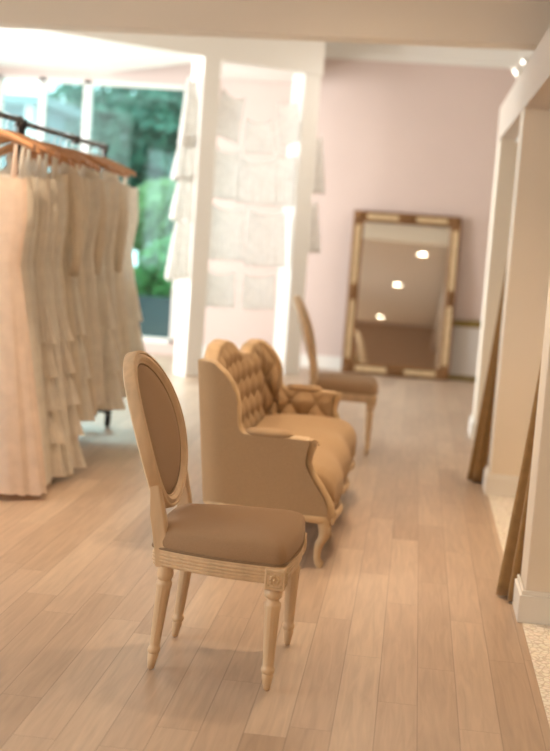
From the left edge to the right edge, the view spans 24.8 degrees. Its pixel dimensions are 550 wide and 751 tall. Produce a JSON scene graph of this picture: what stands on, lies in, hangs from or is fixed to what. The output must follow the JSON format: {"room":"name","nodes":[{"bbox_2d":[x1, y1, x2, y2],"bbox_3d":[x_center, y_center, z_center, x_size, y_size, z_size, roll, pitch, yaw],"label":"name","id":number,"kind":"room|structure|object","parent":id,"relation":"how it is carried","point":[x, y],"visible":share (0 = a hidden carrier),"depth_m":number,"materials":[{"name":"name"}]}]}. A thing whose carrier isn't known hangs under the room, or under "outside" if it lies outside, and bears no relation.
{"room":"clothing store","nodes":[
{"label":"clothing store","id":0,"kind":"room"},
{"bbox_2d":[2,161,85,420],"bbox_3d":[-1.337,-0.490,6.948,0.680,1.454,0.128,6,7,13],"label":"gown","id":1,"kind":"object","parent":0,"point":[75,228],"visible":0.18,"depth_m":6.85,"materials":[{"name":"beige fabric"}]},
{"bbox_2d":[0,28,292,82],"bbox_3d":[-1.552,-2.951,11.099,3.682,0.060,3.800,5,7,6],"label":"ceiling","id":2,"kind":"structure","parent":0,"point":[18,48],"depth_m":11.88,"materials":[{"name":"white paint"}]},
{"bbox_2d":[0,58,517,356],"bbox_3d":[0.287,-1.853,13.030,7.500,3.500,0.200,5,7,6],"label":"wall","id":3,"kind":"structure","parent":0,"point":[399,137],"depth_m":12.80,"materials":[{"name":"pink paint"}]},
{"bbox_2d":[0,75,185,343],"bbox_3d":[-1.992,-1.756,13.264,2.050,2.690,0.080,5,7,6],"label":"window","id":4,"kind":"structure","parent":3,"relation":"in","point":[88,84],"depth_m":13.15,"materials":[{"name":"white paint"}]},
{"bbox_2d":[202,346,341,369],"bbox_3d":[1.318,-0.074,12.987,4.750,0.130,0.030,5,7,6],"label":"baseboard","id":5,"kind":"structure","parent":3,"relation":"attached to","point":[328,362],"depth_m":13.07,"materials":[{"name":"white paint"}]},
{"bbox_2d":[325,42,533,68],"bbox_3d":[2.012,-3.191,12.533,3.800,0.170,0.100,5,7,6],"label":"trim","id":6,"kind":"structure","parent":3,"relation":"attached to","point":[458,56],"depth_m":12.55,"materials":[{"name":"white paint"}]},
{"bbox_2d":[0,353,549,750],"bbox_3d":[-0.849,0.871,4.547,7.100,0.102,17.800,5,7,6],"label":"floor","id":7,"kind":"structure","parent":0,"point":[403,639],"depth_m":4.51,"materials":[{"name":"brown wood"}]},
{"bbox_2d":[0,112,23,174],"bbox_3d":[-1.554,-0.300,5.570,0.390,1.884,2.091,5,7,6],"label":"rack","id":8,"kind":"object","parent":7,"relation":"on","point":[5,116],"visible":0.17,"depth_m":6.43,"materials":[{"name":"black metal"}]},
{"bbox_2d":[0,128,35,150],"bbox_3d":[-1.363,-1.184,6.040,0.431,0.221,0.056,5,7,10],"label":"wooden hanger","id":9,"kind":"object","parent":8,"relation":"hanging from","point":[3,133],"visible":1,"depth_m":6.00,"materials":[{"name":"orange wood"}]},
{"bbox_2d":[0,110,41,154],"bbox_3d":[-1.360,-1.204,6.159,0.430,0.209,0.056,5,7,5],"label":"wooden hanger","id":10,"kind":"object","parent":8,"relation":"hanging from","point":[38,150],"visible":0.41,"depth_m":6.14,"materials":[{"name":"wood"}]},
{"bbox_2d":[0,144,47,495],"bbox_3d":[-1.453,-0.283,6.128,0.815,1.704,0.332,5,7,10],"label":"gown","id":11,"kind":"object","parent":8,"relation":"hanging from","point":[22,470],"visible":1,"depth_m":6.06,"materials":[{"name":"beige fabric"}]},
{"bbox_2d":[0,146,48,485],"bbox_3d":[-1.439,-0.301,6.250,0.718,1.694,0.148,5,7,5],"label":"gown","id":12,"kind":"object","parent":8,"relation":"hanging from","point":[23,265],"visible":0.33,"depth_m":6.19,"materials":[{"name":"beige fabric"}]},
{"bbox_2d":[0,112,49,153],"bbox_3d":[-1.334,-1.210,6.275,0.431,0.221,0.056,6,7,17],"label":"wooden hanger","id":13,"kind":"object","parent":8,"relation":"hanging from","point":[44,149],"visible":0.51,"depth_m":6.23,"materials":[{"name":"wood"}]},
{"bbox_2d":[0,114,56,156],"bbox_3d":[-1.326,-1.225,6.396,0.431,0.217,0.056,5,7,8],"label":"wooden hanger","id":14,"kind":"object","parent":8,"relation":"hanging from","point":[53,152],"visible":0.44,"depth_m":6.37,"materials":[{"name":"wood"}]},
{"bbox_2d":[32,154,66,476],"bbox_3d":[-1.388,-0.332,6.484,0.738,1.681,0.193,5,7,8],"label":"gown","id":15,"kind":"object","parent":14,"relation":"hanging from","point":[46,333],"visible":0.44,"depth_m":6.44,"materials":[{"name":"beige fabric"}]},
{"bbox_2d":[0,115,59,158],"bbox_3d":[-1.325,-1.236,6.456,0.430,0.209,0.056,4,7,3],"label":"wooden hanger","id":16,"kind":"object","parent":8,"relation":"hanging from","point":[58,153],"visible":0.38,"depth_m":6.44,"materials":[{"name":"wood"}]},
{"bbox_2d":[42,153,73,475],"bbox_3d":[-1.391,-0.332,6.544,0.778,1.694,0.148,4,7,3],"label":"gown","id":17,"kind":"object","parent":16,"relation":"hanging from","point":[65,448],"visible":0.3,"depth_m":6.52,"materials":[{"name":"beige fabric"}]},
{"bbox_2d":[24,149,51,483],"bbox_3d":[-1.423,-0.314,6.370,0.720,1.694,0.148,6,7,17],"label":"gown","id":18,"kind":"object","parent":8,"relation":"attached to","point":[27,169],"visible":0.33,"depth_m":6.29,"materials":[{"name":"beige fabric"}]},
{"bbox_2d":[22,119,111,426],"bbox_3d":[-1.334,-0.501,7.472,0.390,1.874,1.801,5,7,6],"label":"rack","id":19,"kind":"object","parent":7,"relation":"on","point":[107,420],"visible":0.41,"depth_m":7.49,"materials":[{"name":"black metal"}]},
{"bbox_2d":[0,121,69,162],"bbox_3d":[-1.306,-1.246,6.635,0.430,0.209,0.056,2,7,-5],"label":"wooden hanger","id":20,"kind":"object","parent":19,"relation":"hanging from","point":[10,146],"visible":0.44,"depth_m":6.61,"materials":[{"name":"wood"}]},
{"bbox_2d":[50,156,86,467],"bbox_3d":[-1.380,-0.349,6.725,0.824,1.681,0.192,4,7,-5],"label":"gown","id":21,"kind":"object","parent":20,"relation":"hanging from","point":[65,335],"visible":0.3,"depth_m":6.73,"materials":[{"name":"beige fabric"}]},
{"bbox_2d":[0,123,72,165],"bbox_3d":[-1.297,-1.254,6.755,0.431,0.218,0.056,6,7,14],"label":"wooden hanger","id":22,"kind":"object","parent":19,"relation":"hanging from","point":[9,151],"visible":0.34,"depth_m":6.73,"materials":[{"name":"wood"}]},
{"bbox_2d":[0,153,69,348],"bbox_3d":[-1.359,-0.471,6.831,0.664,1.460,0.140,6,7,14],"label":"gown","id":23,"kind":"object","parent":22,"relation":"hanging from","point":[61,178],"visible":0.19,"depth_m":6.75,"materials":[{"name":"beige fabric"}]},
{"bbox_2d":[5,125,80,164],"bbox_3d":[-1.275,-1.271,6.871,0.430,0.209,0.056,5,7,13],"label":"wooden hanger","id":24,"kind":"object","parent":19,"relation":"hanging from","point":[74,159],"visible":0.34,"depth_m":6.83,"materials":[{"name":"wood"}]},
{"bbox_2d":[25,127,87,165],"bbox_3d":[-1.258,-1.279,6.990,0.431,0.218,0.056,5,7,5],"label":"wooden hanger","id":25,"kind":"object","parent":19,"relation":"hanging from","point":[83,161],"visible":0.35,"depth_m":6.96,"materials":[{"name":"wood"}]},
{"bbox_2d":[69,165,95,421],"bbox_3d":[-1.324,-0.491,7.067,0.713,1.470,0.204,5,7,5],"label":"gown","id":26,"kind":"object","parent":25,"relation":"hanging from","point":[88,414],"visible":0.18,"depth_m":7.06,"materials":[{"name":"beige fabric"}]},
{"bbox_2d":[25,129,91,168],"bbox_3d":[-1.253,-1.297,7.109,0.430,0.209,0.056,5,7,2],"label":"wooden hanger","id":27,"kind":"object","parent":19,"relation":"hanging from","point":[89,163],"visible":0.23,"depth_m":7.10,"materials":[{"name":"wood"}]},
{"bbox_2d":[31,162,97,415],"bbox_3d":[-1.310,-0.509,7.186,0.665,1.460,0.140,4,7,2],"label":"gown","id":28,"kind":"object","parent":27,"relation":"hanging from","point":[81,279],"visible":0.11,"depth_m":7.18,"materials":[{"name":"beige fabric"}]},
{"bbox_2d":[31,131,96,170],"bbox_3d":[-1.239,-1.310,7.227,0.430,0.209,0.056,7,7,7],"label":"wooden hanger","id":29,"kind":"object","parent":19,"relation":"hanging from","point":[94,167],"visible":0.35,"depth_m":7.20,"materials":[{"name":"wood"}]},
{"bbox_2d":[32,159,104,406],"bbox_3d":[-1.301,-0.541,7.301,0.713,1.424,0.132,5,7,7],"label":"gown","id":30,"kind":"object","parent":29,"relation":"hanging from","point":[94,184],"visible":0.25,"depth_m":7.25,"materials":[{"name":"beige fabric"}]},
{"bbox_2d":[31,132,100,171],"bbox_3d":[-1.230,-1.318,7.348,0.431,0.220,0.056,6,7,12],"label":"wooden hanger","id":31,"kind":"object","parent":19,"relation":"hanging from","point":[49,156],"visible":0.27,"depth_m":7.32,"materials":[{"name":"wood"}]},
{"bbox_2d":[41,159,106,408],"bbox_3d":[-1.282,-0.542,7.422,0.669,1.454,0.128,6,7,12],"label":"gown","id":32,"kind":"object","parent":31,"relation":"hanging from","point":[99,246],"visible":0.04,"depth_m":7.30,"materials":[{"name":"beige fabric"}]},
{"bbox_2d":[48,134,109,169],"bbox_3d":[-1.202,-1.329,7.465,0.431,0.220,0.056,4,7,1],"label":"wooden hanger","id":33,"kind":"object","parent":19,"relation":"hanging from","point":[94,160],"visible":0.44,"depth_m":7.45,"materials":[{"name":"wood"}]},
{"bbox_2d":[47,164,125,409],"bbox_3d":[-1.262,-0.542,7.541,0.818,1.470,0.204,4,7,1],"label":"gown","id":34,"kind":"object","parent":33,"relation":"hanging from","point":[114,400],"visible":0.16,"depth_m":7.54,"materials":[{"name":"beige fabric"}]},
{"bbox_2d":[48,136,112,172],"bbox_3d":[-1.195,-1.348,7.582,0.430,0.209,0.056,5,7,8],"label":"wooden hanger","id":35,"kind":"object","parent":19,"relation":"hanging from","point":[110,168],"visible":0.22,"depth_m":7.56,"materials":[{"name":"wood"}]},
{"bbox_2d":[58,166,109,256],"bbox_3d":[-1.247,-0.560,7.659,0.648,1.460,0.140,5,7,8],"label":"gown","id":36,"kind":"object","parent":35,"relation":"hanging from","point":[98,173],"visible":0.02,"depth_m":7.57,"materials":[{"name":"beige fabric"}]},
{"bbox_2d":[50,137,115,173],"bbox_3d":[-1.180,-1.361,7.701,0.430,0.209,0.056,7,7,16],"label":"wooden hanger","id":37,"kind":"object","parent":19,"relation":"hanging from","point":[114,169],"visible":0.3,"depth_m":7.67,"materials":[{"name":"wood"}]},
{"bbox_2d":[59,164,122,394],"bbox_3d":[-1.237,-0.591,7.775,0.710,1.424,0.132,6,7,17],"label":"gown","id":38,"kind":"object","parent":37,"relation":"hanging from","point":[114,187],"visible":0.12,"depth_m":7.68,"materials":[{"name":"beige fabric"}]},
{"bbox_2d":[58,140,124,177],"bbox_3d":[-1.166,-1.381,7.940,0.431,0.222,0.056,5,7,4],"label":"wooden hanger","id":39,"kind":"object","parent":19,"relation":"hanging from","point":[122,174],"visible":0.21,"depth_m":7.92,"materials":[{"name":"wood"}]},
{"bbox_2d":[112,174,129,397],"bbox_3d":[-1.213,-0.599,8.015,0.719,1.460,0.140,5,7,4],"label":"gown","id":40,"kind":"object","parent":39,"relation":"hanging from","point":[118,275],"visible":0.04,"depth_m":8.00,"materials":[{"name":"beige fabric"}]},
{"bbox_2d":[73,139,121,174],"bbox_3d":[-1.171,-1.374,7.820,0.430,0.209,0.056,5,7,-3],"label":"wooden hanger","id":41,"kind":"object","parent":19,"relation":"hanging from","point":[118,171],"visible":0.33,"depth_m":7.81,"materials":[{"name":"wood"}]},
{"bbox_2d":[106,171,127,397],"bbox_3d":[-1.234,-0.594,7.896,0.686,1.454,0.128,4,7,-2],"label":"gown","id":42,"kind":"object","parent":41,"relation":"hanging from","point":[121,232],"visible":0.09,"depth_m":7.84,"materials":[{"name":"beige fabric"}]},
{"bbox_2d":[72,142,129,177],"bbox_3d":[-1.143,-1.400,8.057,0.430,0.209,0.056,6,7,6],"label":"wooden hanger","id":43,"kind":"object","parent":19,"relation":"hanging from","point":[127,174],"visible":0.37,"depth_m":8.03,"materials":[{"name":"wood"}]},
{"bbox_2d":[79,173,130,351],"bbox_3d":[-1.196,-0.630,8.130,0.638,1.424,0.132,5,7,7],"label":"gown","id":44,"kind":"object","parent":43,"relation":"hanging from","point":[127,186],"visible":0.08,"depth_m":8.09,"materials":[{"name":"beige fabric"}]},
{"bbox_2d":[79,143,135,176],"bbox_3d":[-1.125,-1.413,8.175,0.430,0.209,0.056,3,7,3],"label":"wooden hanger","id":45,"kind":"object","parent":19,"relation":"hanging from","point":[131,172],"visible":0.38,"depth_m":8.15,"materials":[{"name":"wood"}]},
{"bbox_2d":[79,169,145,351],"bbox_3d":[-1.163,-0.618,8.250,0.800,1.470,0.204,4,7,3],"label":"gown","id":46,"kind":"object","parent":45,"relation":"hanging from","point":[135,316],"visible":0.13,"depth_m":8.21,"materials":[{"name":"beige fabric"}]},
{"bbox_2d":[174,57,221,375],"bbox_3d":[-0.716,-1.440,11.506,0.185,2.890,0.200,-1,8,-36],"label":"column","id":47,"kind":"structure","parent":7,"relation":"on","point":[192,293],"depth_m":11.43,"materials":[{"name":"white paint"}]},
{"bbox_2d":[165,216,190,280],"bbox_3d":[-0.847,-1.155,11.413,0.317,0.590,0.049,-1,8,-37],"label":"ruffle","id":48,"kind":"object","parent":47,"relation":"attached to","point":[178,259],"visible":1,"depth_m":11.40,"materials":[{"name":"white fabric"}]},
{"bbox_2d":[170,171,192,221],"bbox_3d":[-0.813,-1.621,11.359,0.296,0.450,0.049,-1,8,-37],"label":"ruffle","id":49,"kind":"object","parent":47,"relation":"attached to","point":[182,201],"visible":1,"depth_m":11.35,"materials":[{"name":"white fabric"}]},
{"bbox_2d":[171,133,194,181],"bbox_3d":[-0.787,-1.978,11.317,0.317,0.450,0.049,-1,8,-37],"label":"ruffle","id":50,"kind":"object","parent":47,"relation":"attached to","point":[184,162],"visible":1,"depth_m":11.31,"materials":[{"name":"white fabric"}]},
{"bbox_2d":[178,75,197,148],"bbox_3d":[-0.759,-2.374,11.271,0.212,0.650,0.049,-1,8,-38],"label":"handkerchief","id":51,"kind":"object","parent":47,"relation":"attached to","point":[188,119],"visible":1,"depth_m":11.26},
{"bbox_2d":[208,267,286,277],"bbox_3d":[-0.263,-0.973,11.847,0.932,0.094,0.005,-1,8,-36],"label":"string","id":52,"kind":"object","parent":47,"relation":"attached to","point":[208,267],"visible":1,"depth_m":11.86,"materials":[{"name":"white fabric"}]},
{"bbox_2d":[206,271,234,308],"bbox_3d":[-0.529,-0.807,11.686,0.381,0.373,0.026,-1,8,-35],"label":"handkerchief","id":53,"kind":"object","parent":52,"relation":"hanging from","point":[220,288],"visible":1,"depth_m":11.70},
{"bbox_2d":[241,273,275,310],"bbox_3d":[-0.152,-0.801,11.954,0.403,0.370,0.028,-1,8,-36],"label":"handkerchief","id":54,"kind":"object","parent":52,"relation":"hanging from","point":[258,293],"visible":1,"depth_m":11.96},
{"bbox_2d":[212,203,289,219],"bbox_3d":[-0.234,-1.545,11.797,0.932,0.144,0.005,-1,8,-36],"label":"string","id":55,"kind":"object","parent":47,"relation":"attached to","point":[212,203],"visible":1,"depth_m":11.82,"materials":[{"name":"white"}]},
{"bbox_2d":[209,205,245,261],"bbox_3d":[-0.459,-1.330,11.677,0.449,0.530,0.025,-1,8,-36],"label":"handkerchief","id":56,"kind":"object","parent":55,"relation":"hanging from","point":[227,230],"visible":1,"depth_m":11.69},
{"bbox_2d":[244,209,286,268],"bbox_3d":[-0.083,-1.304,11.943,0.493,0.550,0.028,-1,8,-36],"label":"handkerchief","id":57,"kind":"object","parent":55,"relation":"hanging from","point":[265,243],"visible":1,"depth_m":11.95},
{"bbox_2d":[216,145,295,165],"bbox_3d":[-0.184,-2.077,11.719,0.933,0.224,0.005,-1,8,-36],"label":"string","id":58,"kind":"object","parent":47,"relation":"attached to","point":[216,145],"visible":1,"depth_m":11.76,"materials":[{"name":"white fabric"}]},
{"bbox_2d":[213,148,240,201],"bbox_3d":[-0.475,-1.862,11.548,0.359,0.505,0.025,-1,8,-35],"label":"handkerchief","id":59,"kind":"object","parent":58,"relation":"hanging from","point":[226,173],"visible":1,"depth_m":11.57},
{"bbox_2d":[237,156,275,206],"bbox_3d":[-0.165,-1.825,11.773,0.449,0.450,0.029,-1,8,-36],"label":"handkerchief","id":60,"kind":"object","parent":58,"relation":"hanging from","point":[256,184],"visible":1,"depth_m":11.78},
{"bbox_2d":[275,152,295,207],"bbox_3d":[0.120,-1.868,11.968,0.270,0.541,0.030,-1,8,-35],"label":"handkerchief","id":61,"kind":"object","parent":58,"relation":"hanging from","point":[285,167],"visible":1,"depth_m":11.96},
{"bbox_2d":[220,84,300,136],"bbox_3d":[-0.145,-2.455,11.658,0.934,0.454,0.005,-1,8,-36],"label":"string","id":62,"kind":"object","parent":47,"relation":"attached to","point":[220,84],"visible":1,"depth_m":11.65,"materials":[{"name":"white"}]},
{"bbox_2d":[217,88,244,143],"bbox_3d":[-0.422,-2.381,11.474,0.330,0.499,0.028,-1,8,-37],"label":"handkerchief","id":63,"kind":"object","parent":62,"relation":"hanging from","point":[228,126],"visible":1,"depth_m":11.48},
{"bbox_2d":[244,119,273,154],"bbox_3d":[-0.143,-2.235,11.699,0.336,0.368,0.027,-1,8,-36],"label":"handkerchief","id":64,"kind":"object","parent":62,"relation":"hanging from","point":[263,144],"visible":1,"depth_m":11.70},
{"bbox_2d":[277,99,299,146],"bbox_3d":[0.138,-2.397,11.868,0.306,0.475,0.029,-1,8,-35],"label":"handkerchief","id":65,"kind":"object","parent":62,"relation":"hanging from","point":[290,133],"visible":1,"depth_m":11.87},
{"bbox_2d":[123,350,306,690],"bbox_3d":[-0.207,0.432,4.020,0.617,0.984,0.534,5,7,8],"label":"dining chair","id":66,"kind":"object","parent":7,"relation":"on","point":[267,546],"visible":1,"depth_m":3.87,"materials":[{"name":"brown wood"}]},
{"bbox_2d":[198,339,356,567],"bbox_3d":[0.023,0.278,6.062,0.714,0.865,1.694,5,7,6],"label":"settee","id":67,"kind":"object","parent":7,"relation":"on","point":[266,442],"visible":1,"depth_m":5.26,"materials":[{"name":"beige fabric"}]},
{"bbox_2d":[274,73,320,374],"bbox_3d":[0.206,-1.450,12.164,0.190,2.890,0.200,-1,8,-36],"label":"column","id":68,"kind":"structure","parent":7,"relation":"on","point":[305,87],"depth_m":12.08,"materials":[{"name":"white paint"}]},
{"bbox_2d":[308,200,320,253],"bbox_3d":[0.360,-1.461,12.267,0.254,0.530,0.055,-1,9,-39],"label":"ruffle","id":69,"kind":"object","parent":68,"relation":"attached to","point":[314,235],"visible":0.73,"depth_m":12.30,"materials":[{"name":"white fabric"}]},
{"bbox_2d":[312,135,324,194],"bbox_3d":[0.404,-2.061,12.197,0.254,0.580,0.055,-1,9,-39],"label":"ruffle","id":70,"kind":"object","parent":68,"relation":"attached to","point":[318,181],"visible":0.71,"depth_m":12.23,"materials":[{"name":"white fabric"}]},
{"bbox_2d":[293,295,377,454],"bbox_3d":[0.386,-0.018,8.238,0.617,0.984,0.534,4,7,3],"label":"dining chair","id":71,"kind":"object","parent":7,"relation":"on","point":[360,388],"visible":0.79,"depth_m":8.04,"materials":[{"name":"brown wood"}]},
{"bbox_2d":[341,210,461,380],"bbox_3d":[1.290,-0.821,12.771,1.100,1.661,0.221,5,7,6],"label":"leaning mirror","id":72,"kind":"object","parent":7,"relation":"on","point":[403,269],"visible":1,"depth_m":12.78,"materials":[{"name":"brown metal"}]},
{"bbox_2d":[353,222,449,368],"bbox_3d":[1.291,-0.822,12.782,0.888,1.446,0.139,5,7,6],"label":"mirror glass","id":73,"kind":"object","parent":72,"relation":"attached to","point":[401,291],"depth_m":12.78,"materials":[{"name":"silver metal"}]},
{"bbox_2d":[449,320,480,381],"bbox_3d":[2.196,-0.241,12.805,1.000,0.632,0.079,5,7,6],"label":"picture frame","id":74,"kind":"object","parent":7,"relation":"on","point":[466,334],"visible":0.38,"depth_m":12.83,"materials":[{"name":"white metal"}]},
{"bbox_2d":[467,137,518,481],"bbox_3d":[1.451,-0.528,8.173,0.270,2.138,2.050,5,7,6],"label":"curtain","id":75,"kind":"object","parent":7,"relation":"on","point":[479,459],"visible":0.26,"depth_m":7.33,"materials":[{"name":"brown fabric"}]},
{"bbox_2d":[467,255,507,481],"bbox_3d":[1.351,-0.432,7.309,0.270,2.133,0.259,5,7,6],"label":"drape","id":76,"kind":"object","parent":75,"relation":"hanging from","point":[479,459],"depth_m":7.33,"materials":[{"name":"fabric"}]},
{"bbox_2d":[473,139,517,421],"bbox_3d":[2.432,-0.604,9.044,1.796,2.250,0.350,5,7,6],"label":"wall","id":77,"kind":"structure","parent":0,"point":[506,154],"depth_m":8.94,"materials":[{"name":"beige paint"}]},
{"bbox_2d":[468,415,477,437],"bbox_3d":[2.346,0.450,9.168,1.818,0.122,0.386,5,7,6],"label":"baseboard","id":78,"kind":"structure","parent":77,"relation":"attached to","point":[472,424],"depth_m":9.08,"materials":[{"name":"white paint"}]},
{"bbox_2d":[488,109,549,475],"bbox_3d":[2.191,-0.378,6.960,1.796,2.250,0.230,5,7,6],"label":"wall","id":79,"kind":"structure","parent":0,"point":[528,260],"depth_m":6.94,"materials":[{"name":"beige paint"}]},
{"bbox_2d":[482,466,518,496],"bbox_3d":[2.104,0.676,7.084,1.818,0.122,0.266,5,7,6],"label":"baseboard","id":80,"kind":"structure","parent":79,"relation":"attached to","point":[493,484],"depth_m":7.04,"materials":[{"name":"white paint"}]},
{"bbox_2d":[497,26,549,141],"bbox_3d":[0.905,-1.079,2.233,0.140,0.250,14.050,5,7,6],"label":"trim","id":81,"kind":"structure","parent":79,"relation":"attached to","point":[531,90],"depth_m":6.66,"materials":[{"name":"beige paint"}]},
{"bbox_2d":[496,357,541,600],"bbox_3d":[1.205,-0.271,5.820,0.268,2.138,2.150,5,7,6],"label":"curtain","id":82,"kind":"object","parent":81,"relation":"hanging from","point":[511,565],"visible":0.34,"depth_m":4.95,"materials":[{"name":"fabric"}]},
{"bbox_2d":[521,277,549,592],"bbox_3d":[1.918,-0.123,4.609,1.796,2.250,0.230,5,7,6],"label":"wall","id":83,"kind":"structure","parent":0,"point":[535,569],"depth_m":4.68,"materials":[{"name":"beige paint"}]},
{"bbox_2d":[512,574,549,624],"bbox_3d":[1.831,0.930,4.733,1.818,0.122,0.266,5,7,6],"label":"baseboard","id":84,"kind":"structure","parent":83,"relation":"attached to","point":[533,607],"depth_m":4.69,"materials":[{"name":"white paint"}]},
{"bbox_3d":[-0.638,-2.218,4.086,7.100,0.760,17.600,5,7,6],"label":"ceiling","id":85,"kind":"structure","parent":0,"visible":0},
{"bbox_2d":[8,28,325,75],"bbox_3d":[-1.513,-3.084,10.660,4.735,0.450,0.220,-1,8,-36],"label":"beam","id":86,"kind":"structure","parent":85,"relation":"attached to","point":[292,57],"depth_m":11.35,"materials":[{"name":"white paint"}]},
{"bbox_2d":[0,0,549,50],"bbox_3d":[-0.313,-2.361,7.020,7.142,0.870,0.199,5,7,11],"label":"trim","id":87,"kind":"structure","parent":85,"relation":"attached to","point":[487,24],"depth_m":6.87,"materials":[{"name":"beige paint"}]},
{"bbox_2d":[512,50,526,77],"bbox_3d":[2.286,-2.948,11.559,0.169,0.388,0.112,5,7,6],"label":"ceiling spotlight","id":88,"kind":"object","parent":85,"relation":"attached to","point":[517,69],"visible":0.54,"depth_m":11.54,"materials":[{"name":"white paint"}]},
{"bbox_2d":[522,50,531,63],"bbox_3d":[2.408,-3.032,11.838,0.169,0.268,0.117,5,7,6],"label":"ceiling spotlight","id":89,"kind":"object","parent":85,"relation":"attached to","point":[524,59],"visible":0.21,"depth_m":11.81,"materials":[{"name":"white paint"}]},
{"label":"outside","id":90,"kind":"structure","parent":0,"visible":0},
{"bbox_3d":[-0.606,-1.052,21.827,22.000,0.150,16.800,5,7,6],"label":"ground","id":91,"kind":"structure","parent":90,"visible":0},
{"bbox_2d":[1,94,82,172],"bbox_3d":[-4.527,-2.512,18.225,2.950,3.020,1.900,5,7,6],"label":"outbuilding","id":92,"kind":"structure","parent":91,"relation":"on","point":[26,106],"depth_m":17.55,"materials":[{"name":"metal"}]},
{"bbox_2d":[48,83,133,253],"bbox_3d":[-3.202,-3.042,20.488,2.536,3.739,1.569,5,7,6],"label":"tree","id":93,"kind":"object","parent":91,"relation":"on","point":[73,95],"visible":0.1,"depth_m":20.09,"materials":[{"name":"green plant"}]},
{"bbox_2d":[92,86,177,156],"bbox_3d":[-1.842,-3.496,21.700,3.131,4.550,1.645,5,7,6],"label":"tree","id":94,"kind":"object","parent":91,"relation":"on","point":[121,91],"visible":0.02,"depth_m":21.36,"materials":[{"name":"green plant"}]},
{"bbox_2d":[101,88,184,233],"bbox_3d":[-1.091,-2.651,18.250,3.066,3.781,1.602,5,7,6],"label":"tree","id":95,"kind":"object","parent":91,"relation":"on","point":[150,132],"visible":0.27,"depth_m":17.86,"materials":[{"name":"green plant"}]},
{"bbox_2d":[134,234,172,297],"bbox_3d":[-1.082,-1.187,16.160,1.615,1.373,0.945,5,7,6],"label":"shrub","id":96,"kind":"object","parent":91,"relation":"on","point":[150,271],"visible":0.19,"depth_m":16.01,"materials":[{"name":"green plant"}]},
{"bbox_2d":[133,177,176,253],"bbox_3d":[-1.244,-1.678,17.030,1.926,2.115,1.045,5,7,6],"label":"shrub","id":97,"kind":"object","parent":91,"relation":"on","point":[149,228],"visible":0.31,"depth_m":16.75,"materials":[{"name":"green plant"}]},
{"bbox_2d":[138,295,171,337],"bbox_3d":[-3.287,-0.871,15.778,8.000,0.510,0.200,5,7,6],"label":"wall","id":98,"kind":"structure","parent":91,"relation":"on","point":[155,311],"depth_m":15.48,"materials":[{"name":"stone"}]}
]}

